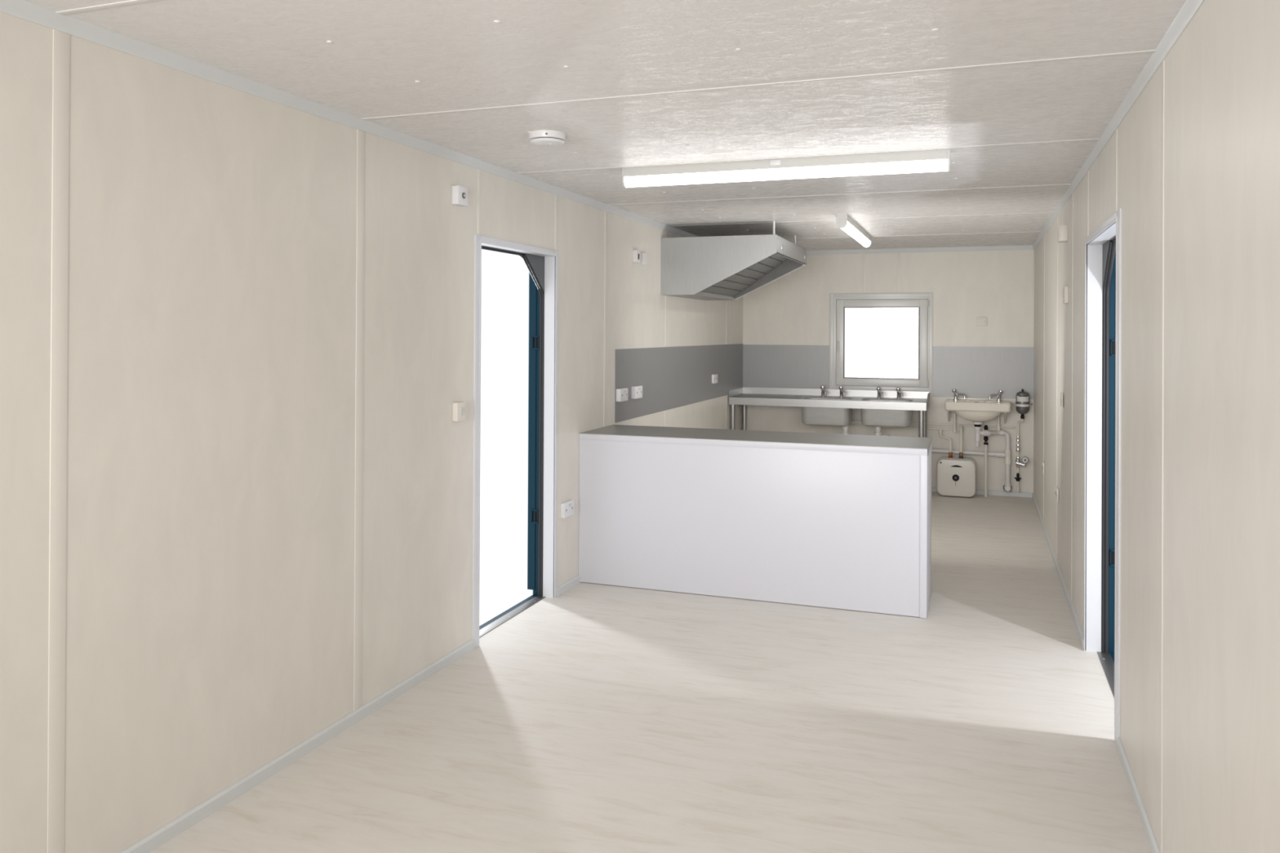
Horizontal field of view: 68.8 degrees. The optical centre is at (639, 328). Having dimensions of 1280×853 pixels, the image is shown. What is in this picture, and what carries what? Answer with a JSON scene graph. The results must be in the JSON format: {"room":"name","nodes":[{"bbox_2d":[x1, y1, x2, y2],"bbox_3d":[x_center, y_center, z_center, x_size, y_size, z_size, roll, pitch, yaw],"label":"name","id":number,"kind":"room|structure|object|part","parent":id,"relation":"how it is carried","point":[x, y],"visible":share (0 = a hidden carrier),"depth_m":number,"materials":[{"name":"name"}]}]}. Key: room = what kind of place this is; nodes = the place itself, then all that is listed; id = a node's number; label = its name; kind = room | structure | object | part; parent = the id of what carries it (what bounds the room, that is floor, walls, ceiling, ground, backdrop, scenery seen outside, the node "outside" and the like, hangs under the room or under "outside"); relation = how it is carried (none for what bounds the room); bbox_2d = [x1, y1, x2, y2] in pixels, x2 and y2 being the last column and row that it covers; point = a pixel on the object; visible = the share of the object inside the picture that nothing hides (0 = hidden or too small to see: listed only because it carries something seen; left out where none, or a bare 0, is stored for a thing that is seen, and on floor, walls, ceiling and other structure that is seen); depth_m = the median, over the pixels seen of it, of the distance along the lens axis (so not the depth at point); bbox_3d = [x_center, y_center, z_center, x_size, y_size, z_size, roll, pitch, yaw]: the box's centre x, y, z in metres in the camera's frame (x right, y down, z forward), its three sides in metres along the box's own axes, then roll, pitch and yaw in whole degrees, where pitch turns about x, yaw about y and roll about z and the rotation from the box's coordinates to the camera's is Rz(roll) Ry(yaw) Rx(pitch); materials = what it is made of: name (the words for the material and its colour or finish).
{"room":"portable cabin kitchen","nodes":[
{"label":"portable cabin kitchen","id":0,"kind":"room"},
{"bbox_2d":[0,11,742,852],"bbox_3d":[-0.851,0.369,4.574,0.064,2.400,11.356,0,0,20],"label":"wall","id":1,"kind":"structure","parent":0,"point":[237,327],"depth_m":3.07,"materials":[{"name":"beige plastic"}]},
{"bbox_2d":[0,0,699,237],"bbox_3d":[-0.809,-0.809,4.565,0.017,0.043,11.232,0,0,20],"label":"trim","id":2,"kind":"structure","parent":1,"relation":"attached to","point":[21,9],"depth_m":3.20,"materials":[{"name":"white plastic"}]},
{"bbox_2d":[120,574,580,852],"bbox_3d":[-0.823,1.546,4.558,0.012,0.047,11.232,0,0,20],"label":"baseboard","id":3,"kind":"structure","parent":1,"relation":"attached to","point":[153,841],"depth_m":3.35,"materials":[{"name":"white plastic"}]},
{"bbox_2d":[452,401,466,421],"bbox_3d":[-0.854,0.394,4.432,0.031,0.088,0.088,0,0,20],"label":"light switch","id":4,"kind":"object","parent":1,"relation":"attached to","point":[459,410],"visible":1,"depth_m":4.41,"materials":[{"name":"white plastic"}]},
{"bbox_2d":[452,185,467,206],"bbox_3d":[-0.849,-0.626,4.419,0.043,0.088,0.088,0,0,20],"label":"switch","id":5,"kind":"object","parent":1,"relation":"attached to","point":[460,193],"visible":1,"depth_m":4.39,"materials":[{"name":"white plastic"}]},
{"bbox_3d":[-0.839,-0.626,4.415,0.009,0.088,0.088,0,0,20],"label":"plate","id":6,"kind":"part","parent":5,"relation":"part of","materials":[{"name":"white plastic"}]},
{"bbox_2d":[472,234,558,648],"bbox_3d":[-0.729,0.402,5.074,0.187,2.460,1.275,0,0,20],"label":"door frame","id":7,"kind":"structure","parent":1,"relation":"in","point":[542,264],"depth_m":5.47,"materials":[{"name":"grey metal"}]},
{"bbox_3d":[-0.773,1.602,5.079,0.037,0.060,0.927,0,0,20],"label":"sill","id":8,"kind":"part","parent":7,"relation":"part of","materials":[{"name":"grey metal"}]},
{"bbox_3d":[-0.730,1.580,5.059,0.057,0.024,0.899,0,0,20],"label":"threshold plate","id":9,"kind":"part","parent":7,"relation":"part of","materials":[{"name":"metal"}]},
{"bbox_3d":[-0.778,0.382,5.091,0.083,2.420,1.275,0,0,20],"label":"steel frame","id":10,"kind":"part","parent":7,"relation":"part of","materials":[{"name":"blue metal"}]},
{"bbox_2d":[560,499,573,518],"bbox_3d":[-0.434,1.083,5.609,0.027,0.088,0.146,0,0,20],"label":"wall socket","id":11,"kind":"object","parent":1,"relation":"attached to","point":[567,507],"visible":1,"depth_m":5.59,"materials":[{"name":"white plastic"}]},
{"bbox_2d":[632,249,640,262],"bbox_3d":[-0.023,-0.516,6.724,0.033,0.088,0.088,0,0,20],"label":"switch","id":12,"kind":"object","parent":1,"relation":"attached to","point":[636,254],"visible":1,"depth_m":6.69,"materials":[{"name":"white plastic"}]},
{"bbox_2d":[640,252,647,265],"bbox_3d":[0.028,-0.510,6.881,0.022,0.088,0.088,0,0,20],"label":"blank plate","id":13,"kind":"object","parent":1,"relation":"attached to","point":[643,255],"visible":0.94,"depth_m":6.86,"materials":[{"name":"white plastic"}]},
{"bbox_2d":[614,343,742,422],"bbox_3d":[0.457,0.403,8.107,0.003,0.501,3.691,0,0,20],"label":"panel","id":14,"kind":"object","parent":1,"relation":"attached to","point":[669,377],"visible":1,"depth_m":7.60,"materials":[{"name":"metal"}]},
{"bbox_2d":[616,387,627,401],"bbox_3d":[-0.123,0.458,6.448,0.039,0.088,0.146,0,0,20],"label":"wall socket","id":15,"kind":"object","parent":14,"relation":"attached to","point":[621,393],"visible":1,"depth_m":6.40,"materials":[{"name":"white plastic"}]},
{"bbox_2d":[631,385,642,399],"bbox_3d":[-0.022,0.459,6.729,0.039,0.088,0.146,0,0,20],"label":"wall socket","id":16,"kind":"object","parent":14,"relation":"attached to","point":[636,391],"visible":1,"depth_m":6.68,"materials":[{"name":"white plastic"}]},
{"bbox_2d":[711,373,717,383],"bbox_3d":[0.701,0.472,8.754,0.025,0.084,0.146,0,0,20],"label":"wall socket","id":17,"kind":"object","parent":14,"relation":"attached to","point":[714,377],"visible":1,"depth_m":8.71,"materials":[{"name":"white plastic"}]},
{"bbox_2d":[660,221,806,300],"bbox_3d":[0.813,-0.534,7.741,0.917,0.555,1.300,0,0,20],"label":"extractor hood","id":18,"kind":"object","parent":1,"relation":"attached to","point":[714,268],"visible":1,"depth_m":7.22,"materials":[{"name":"metal"}]},
{"bbox_3d":[0.591,-0.481,7.131,0.912,0.444,0.003,0,0,20],"label":"panel","id":19,"kind":"part","parent":18,"relation":"part of","materials":[{"name":"metal"}]},
{"bbox_3d":[1.030,-0.475,8.351,0.912,0.444,0.003,0,0,20],"label":"panel","id":20,"kind":"part","parent":18,"relation":"part of","materials":[{"name":"metal"}]},
{"bbox_3d":[1.015,-0.757,7.079,0.036,0.111,0.036,0,0,20],"label":"hanging rod","id":21,"kind":"part","parent":18,"relation":"part of","materials":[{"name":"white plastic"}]},
{"bbox_3d":[1.227,-0.631,7.592,0.028,0.136,1.294,0,0,20],"label":"panel","id":22,"kind":"part","parent":18,"relation":"part of","materials":[{"name":"metal"}]},
{"bbox_2d":[23,0,1186,250],"bbox_3d":[0.530,-0.863,4.129,3.211,0.084,11.444,0,0,20],"label":"ceiling","id":23,"kind":"structure","parent":0,"point":[1020,94],"depth_m":3.15,"materials":[{"name":"white plastic"}]},
{"bbox_2d":[528,129,565,146],"bbox_3d":[-0.396,-0.805,3.990,0.158,0.050,0.158,0,0,20],"label":"smoke detector","id":24,"kind":"object","parent":23,"relation":"attached to","point":[545,138],"visible":1,"depth_m":3.94,"materials":[{"name":"white plastic"}]},
{"bbox_2d":[622,148,950,187],"bbox_3d":[0.674,-0.773,4.571,1.600,0.099,0.077,0,0,20],"label":"light","id":25,"kind":"object","parent":23,"relation":"attached to","point":[932,160],"visible":1,"depth_m":4.52,"materials":[{"name":"white plastic"}]},
{"bbox_3d":[0.657,-0.805,4.539,0.050,0.024,0.005,0,0,20],"label":"maker plate","id":26,"kind":"part","parent":25,"relation":"part of","materials":[{"name":"white plastic"}]},
{"bbox_2d":[835,213,871,247],"bbox_3d":[1.704,-0.758,7.394,0.076,0.099,1.600,0,0,20],"label":"light","id":27,"kind":"object","parent":23,"relation":"attached to","point":[843,221],"visible":1,"depth_m":7.05,"materials":[{"name":"white plastic"}]},
{"bbox_2d":[840,221,870,247],"bbox_3d":[1.704,-0.737,7.394,0.070,0.050,1.584,0,0,20],"label":"diffuser","id":28,"kind":"object","parent":27,"relation":"attached to","point":[850,228],"depth_m":7.24,"materials":[{"name":"white plastic"}]},
{"bbox_2d":[150,491,1151,852],"bbox_3d":[0.503,1.605,4.079,2.955,0.060,11.356,0,0,20],"label":"floor","id":29,"kind":"structure","parent":0,"point":[595,717],"depth_m":3.57,"materials":[{"name":"laminate"}]},
{"bbox_2d":[578,424,932,618],"bbox_3d":[0.690,1.117,5.716,2.069,0.924,0.577,0,0,20],"label":"counter","id":30,"kind":"object","parent":29,"relation":"on","point":[815,519],"depth_m":5.43,"materials":[{"name":"white laminate"}]},
{"bbox_3d":[0.598,0.674,5.457,2.067,0.034,0.024,0,0,20],"label":"rail","id":31,"kind":"part","parent":30,"relation":"part of","materials":[{"name":"white laminate"}]},
{"bbox_3d":[1.552,1.137,5.116,0.036,0.888,0.034,0,0,20],"label":"corner trim","id":32,"kind":"part","parent":30,"relation":"part of","materials":[{"name":"white laminate"}]},
{"bbox_3d":[1.657,1.121,5.383,0.019,0.919,0.540,0,0,20],"label":"panel","id":33,"kind":"part","parent":30,"relation":"part of","materials":[{"name":"white laminate"}]},
{"bbox_2d":[728,385,929,437],"bbox_3d":[1.872,1.089,9.229,1.899,1.021,0.605,0,0,20],"label":"sink","id":34,"kind":"object","parent":29,"relation":"on","point":[879,408],"visible":0.71,"depth_m":9.07,"materials":[{"name":"silver metal"}]},
{"bbox_3d":[0.922,1.144,9.303,0.058,0.902,0.058,0,0,20],"label":"leg","id":35,"kind":"part","parent":34,"relation":"part of","materials":[{"name":"silver metal"}]},
{"bbox_3d":[1.088,1.146,9.754,0.058,0.902,0.058,0,0,20],"label":"leg","id":36,"kind":"part","parent":34,"relation":"part of","materials":[{"name":"silver metal"}]},
{"bbox_2d":[820,385,826,396],"bbox_3d":[1.846,0.633,9.399,0.078,0.109,0.149,0,0,20],"label":"tap","id":37,"kind":"object","parent":34,"relation":"on","point":[823,392],"depth_m":9.42,"materials":[{"name":"silver metal"}]},
{"bbox_3d":[1.834,0.818,9.167,0.480,0.262,0.350,0,0,20],"label":"bowl","id":38,"kind":"part","parent":34,"relation":"part of","materials":[{"name":"metal"}]},
{"bbox_2d":[839,386,844,397],"bbox_3d":[2.018,0.634,9.336,0.078,0.109,0.149,0,0,20],"label":"tap","id":39,"kind":"object","parent":34,"relation":"on","point":[842,393],"depth_m":9.36,"materials":[{"name":"silver metal"}]},
{"bbox_2d":[842,425,848,431],"bbox_3d":[2.003,0.979,9.106,0.064,0.060,0.064,0,0,20],"label":"outlet","id":40,"kind":"object","parent":34,"relation":"attached to","point":[845,428],"depth_m":9.08,"materials":[{"name":"white plastic"}]},
{"bbox_2d":[874,426,881,432],"bbox_3d":[2.293,0.969,9.001,0.064,0.060,0.064,0,0,20],"label":"outlet","id":41,"kind":"object","parent":34,"relation":"attached to","point":[877,428],"depth_m":8.98,"materials":[{"name":"white plastic"}]},
{"bbox_2d":[876,386,883,398],"bbox_3d":[2.365,0.635,9.212,0.078,0.109,0.149,0,0,20],"label":"tap","id":42,"kind":"object","parent":34,"relation":"on","point":[880,394],"depth_m":9.23,"materials":[{"name":"silver metal"}]},
{"bbox_3d":[2.369,0.814,8.975,0.480,0.250,0.350,0,0,20],"label":"bowl","id":43,"kind":"part","parent":34,"relation":"part of","materials":[{"name":"metal"}]},
{"bbox_2d":[896,387,902,399],"bbox_3d":[2.541,0.636,9.148,0.078,0.109,0.149,0,0,20],"label":"tap","id":44,"kind":"object","parent":34,"relation":"on","point":[900,394],"depth_m":9.17,"materials":[{"name":"silver metal"}]},
{"bbox_3d":[2.616,1.150,8.692,0.058,0.902,0.058,0,0,20],"label":"leg","id":45,"kind":"part","parent":34,"relation":"part of","materials":[{"name":"silver metal"}]},
{"bbox_3d":[2.783,1.153,9.153,0.058,0.902,0.058,0,0,20],"label":"leg","id":46,"kind":"part","parent":34,"relation":"part of","materials":[{"name":"silver metal"}]},
{"bbox_2d":[936,452,976,497],"bbox_3d":[3.032,1.394,8.956,0.355,0.408,0.280,0,0,20],"label":"water heater","id":47,"kind":"object","parent":29,"relation":"on","point":[955,476],"visible":1,"depth_m":8.85,"materials":[{"name":"plastic"}]},
{"bbox_2d":[848,410,956,452],"bbox_3d":[2.452,0.975,9.251,1.287,0.465,0.140,0,0,20],"label":"supply pipe","id":48,"kind":"object","parent":47,"relation":"attached to","point":[953,429],"visible":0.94,"depth_m":9.11,"materials":[{"name":"white plastic"}]},
{"bbox_3d":[2.986,1.413,8.837,0.062,0.062,0.018,0,0,20],"label":"control knob","id":49,"kind":"part","parent":47,"relation":"part of","materials":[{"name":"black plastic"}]},
{"bbox_3d":[3.052,1.420,9.012,0.343,0.344,0.160,0,0,20],"label":"tank","id":50,"kind":"part","parent":47,"relation":"part of","materials":[{"name":"plastic"}]},
{"bbox_2d":[959,424,963,452],"bbox_3d":[3.099,1.070,9.016,0.036,0.275,0.100,0,0,20],"label":"pipe","id":51,"kind":"object","parent":47,"relation":"attached to","point":[961,428],"visible":1,"depth_m":9.00,"materials":[{"name":"white plastic"}]},
{"bbox_2d":[983,425,988,496],"bbox_3d":[3.305,1.265,8.932,0.042,0.680,0.042,0,0,20],"label":"drain pipe","id":52,"kind":"object","parent":29,"relation":"on","point":[985,428],"visible":0.79,"depth_m":8.92,"materials":[{"name":"white plastic"}]},
{"bbox_2d":[742,249,1033,492],"bbox_3d":[2.423,0.403,9.395,2.831,2.400,0.064,0,0,20],"label":"wall","id":53,"kind":"structure","parent":0,"point":[793,308],"depth_m":9.19,"materials":[{"name":"beige paint"}]},
{"bbox_2d":[742,344,829,389],"bbox_3d":[1.506,0.430,9.692,0.903,0.517,0.003,0,0,20],"label":"panel","id":54,"kind":"object","parent":53,"relation":"attached to","point":[764,366],"visible":1,"depth_m":9.69,"materials":[{"name":"metal"}]},
{"bbox_2d":[829,292,933,391],"bbox_3d":[2.405,0.133,9.362,1.007,0.974,0.118,0,0,20],"label":"window","id":55,"kind":"structure","parent":53,"relation":"in","point":[838,302],"depth_m":9.36,"materials":[{"name":"plastic"}]},
{"bbox_2d":[806,244,1033,254],"bbox_3d":[2.416,-0.776,9.363,2.831,0.043,0.017,0,0,20],"label":"trim","id":56,"kind":"structure","parent":53,"relation":"attached to","point":[1019,246],"depth_m":9.23,"materials":[{"name":"white plastic"}]},
{"bbox_2d":[851,414,1014,431],"bbox_3d":[2.712,0.861,9.199,1.810,0.235,0.062,0,0,20],"label":"supply pipe","id":57,"kind":"object","parent":53,"relation":"attached to","point":[998,427],"visible":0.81,"depth_m":9.04,"materials":[{"name":"white plastic"}]},
{"bbox_2d":[931,429,1012,492],"bbox_3d":[3.181,1.266,8.983,0.742,0.598,0.194,0,0,20],"label":"pipe","id":58,"kind":"object","parent":53,"relation":"attached to","point":[1007,487],"visible":0.98,"depth_m":8.90,"materials":[{"name":"white plastic"}]},
{"bbox_2d":[944,389,1010,423],"bbox_3d":[3.204,0.750,8.876,0.582,0.323,0.380,0,0,20],"label":"washbasin","id":59,"kind":"object","parent":53,"relation":"attached to","point":[977,410],"visible":1,"depth_m":8.75,"materials":[{"name":"beige ceramic"}]},
{"bbox_2d":[951,389,965,399],"bbox_3d":[3.075,0.640,9.015,0.129,0.104,0.098,0,0,20],"label":"tap","id":60,"kind":"object","parent":59,"relation":"on","point":[956,394],"depth_m":9.03,"materials":[{"name":"silver metal"}]},
{"bbox_2d":[973,421,990,447],"bbox_3d":[3.229,1.003,8.847,0.150,0.245,0.083,0,0,-3],"label":"trap","id":61,"kind":"object","parent":59,"relation":"attached to","point":[977,425],"visible":0.98,"depth_m":8.83,"materials":[{"name":"white plastic"}]},
{"bbox_2d":[973,426,981,447],"bbox_3d":[3.195,1.028,8.846,0.062,0.195,0.062,0,0,20],"label":"bottle","id":62,"kind":"object","parent":61,"relation":"on","point":[978,433],"depth_m":8.83,"materials":[{"name":"white plastic"}]},
{"bbox_3d":[3.256,0.991,8.846,0.096,0.058,0.058,0,0,-4],"label":"outlet arm","id":63,"kind":"part","parent":61,"relation":"part of","materials":[{"name":"white plastic"}]},
{"bbox_2d":[988,390,1003,401],"bbox_3d":[3.389,0.642,8.902,0.129,0.104,0.098,0,0,20],"label":"tap","id":64,"kind":"object","parent":59,"relation":"on","point":[1000,392],"depth_m":8.90,"materials":[{"name":"silver metal"}]},
{"bbox_2d":[976,316,986,325],"bbox_3d":[3.304,-0.066,9.036,0.098,0.088,0.012,0,0,20],"label":"outlet","id":65,"kind":"object","parent":53,"relation":"attached to","point":[980,321],"visible":1,"depth_m":9.03,"materials":[{"name":"white plastic"}]},
{"bbox_2d":[931,486,1032,497],"bbox_3d":[2.405,1.579,9.357,2.831,0.047,0.012,0,0,20],"label":"baseboard","id":66,"kind":"structure","parent":53,"relation":"attached to","point":[991,492],"depth_m":8.96,"materials":[{"name":"white plastic"}]},
{"bbox_2d":[933,346,1034,399],"bbox_3d":[3.313,0.426,9.041,0.917,0.496,0.003,0,0,20],"label":"panel","id":67,"kind":"object","parent":53,"relation":"attached to","point":[981,372],"visible":1,"depth_m":9.04,"materials":[{"name":"metal"}]},
{"bbox_2d":[1014,418,1028,492],"bbox_3d":[3.602,1.199,8.851,0.095,0.705,0.148,0,0,-18],"label":"valve","id":68,"kind":"object","parent":53,"relation":"attached to","point":[1024,460],"visible":1,"depth_m":8.86,"materials":[{"name":"silver metal"}]},
{"bbox_2d":[1010,389,1032,418],"bbox_3d":[3.612,0.714,8.832,0.196,0.282,0.170,0,0,20],"label":"vessel","id":69,"kind":"object","parent":53,"relation":"attached to","point":[1022,404],"visible":1,"depth_m":8.77,"materials":[{"name":"grey metal"}]},
{"bbox_3d":[3.607,0.703,8.811,0.124,0.217,0.124,0,0,20],"label":"tank","id":70,"kind":"part","parent":69,"relation":"part of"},
{"bbox_2d":[1032,249,1034,346],"bbox_3d":[3.742,-0.286,8.886,0.010,0.927,0.010,0,0,20],"label":"trim","id":71,"kind":"structure","parent":53,"relation":"attached to","point":[1033,250],"depth_m":8.88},
{"bbox_2d":[1033,0,1279,852],"bbox_3d":[1.868,0.380,3.594,0.064,2.400,11.356,0,0,20],"label":"wall","id":72,"kind":"structure","parent":0,"point":[1192,169],"depth_m":2.35,"materials":[{"name":"beige plastic"}]},
{"bbox_2d":[1041,460,1044,474],"bbox_3d":[3.224,1.110,7.474,0.012,0.088,0.146,0,0,20],"label":"wall socket","id":73,"kind":"object","parent":72,"relation":"attached to","point":[1042,466],"visible":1,"depth_m":7.43,"materials":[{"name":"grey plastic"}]},
{"bbox_2d":[1055,485,1058,502],"bbox_3d":[2.762,1.098,6.195,0.012,0.088,0.146,0,0,20],"label":"wall socket","id":74,"kind":"object","parent":72,"relation":"attached to","point":[1056,487],"visible":1,"depth_m":6.15,"materials":[{"name":"grey plastic"}]},
{"bbox_2d":[1060,392,1062,407],"bbox_3d":[2.638,0.446,5.850,0.012,0.088,0.088,0,0,20],"label":"light switch","id":75,"kind":"object","parent":72,"relation":"attached to","point":[1061,393],"visible":1,"depth_m":5.81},
{"bbox_2d":[1057,224,1067,242],"bbox_3d":[2.563,-0.575,5.670,0.048,0.100,0.100,0,0,20],"label":"alarm box","id":76,"kind":"object","parent":72,"relation":"attached to","point":[1062,234],"visible":1,"depth_m":5.62,"materials":[{"name":"white plastic"}]},
{"bbox_3d":[2.545,-0.575,5.676,0.009,0.100,0.100,0,0,20],"label":"plate","id":77,"kind":"part","parent":76,"relation":"part of","materials":[{"name":"white plastic"}]},
{"bbox_2d":[1062,286,1068,303],"bbox_3d":[2.556,-0.200,5.617,0.023,0.100,0.130,0,0,20],"label":"wall box","id":78,"kind":"object","parent":72,"relation":"attached to","point":[1065,289],"visible":1,"depth_m":5.56,"materials":[{"name":"white plastic"}]},
{"bbox_3d":[2.552,-0.200,5.618,0.009,0.100,0.130,0,0,20],"label":"plate","id":79,"kind":"part","parent":78,"relation":"part of","materials":[{"name":"white plastic"}]},
{"bbox_2d":[1031,492,1160,852],"bbox_3d":[1.829,1.556,3.602,0.012,0.047,11.232,0,0,20],"label":"baseboard","id":80,"kind":"structure","parent":72,"relation":"attached to","point":[1149,833],"depth_m":3.34,"materials":[{"name":"white plastic"}]},
{"bbox_2d":[1084,208,1121,743],"bbox_3d":[2.095,0.412,4.061,0.187,2.460,1.465,0,0,20],"label":"door","id":81,"kind":"structure","parent":72,"relation":"in","point":[1103,246],"depth_m":4.57,"materials":[{"name":"grey metal"}]},
{"bbox_3d":[2.079,1.591,4.052,0.057,0.024,1.089,0,0,20],"label":"threshold plate","id":82,"kind":"part","parent":81,"relation":"part of","materials":[{"name":"metal"}]},
{"bbox_3d":[2.124,1.612,4.040,0.037,0.060,1.117,0,0,20],"label":"sill","id":83,"kind":"part","parent":81,"relation":"part of","materials":[{"name":"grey metal"}]},
{"bbox_3d":[2.144,0.393,4.043,0.083,2.420,1.465,0,0,20],"label":"steel frame","id":84,"kind":"part","parent":81,"relation":"part of","materials":[{"name":"blue metal"}]},
{"bbox_2d":[1032,0,1204,249],"bbox_3d":[1.838,-0.799,3.611,0.017,0.043,11.232,0,0,20],"label":"trim","id":85,"kind":"structure","parent":72,"relation":"attached to","point":[1189,8],"depth_m":3.13,"materials":[{"name":"white plastic"}]}
]}

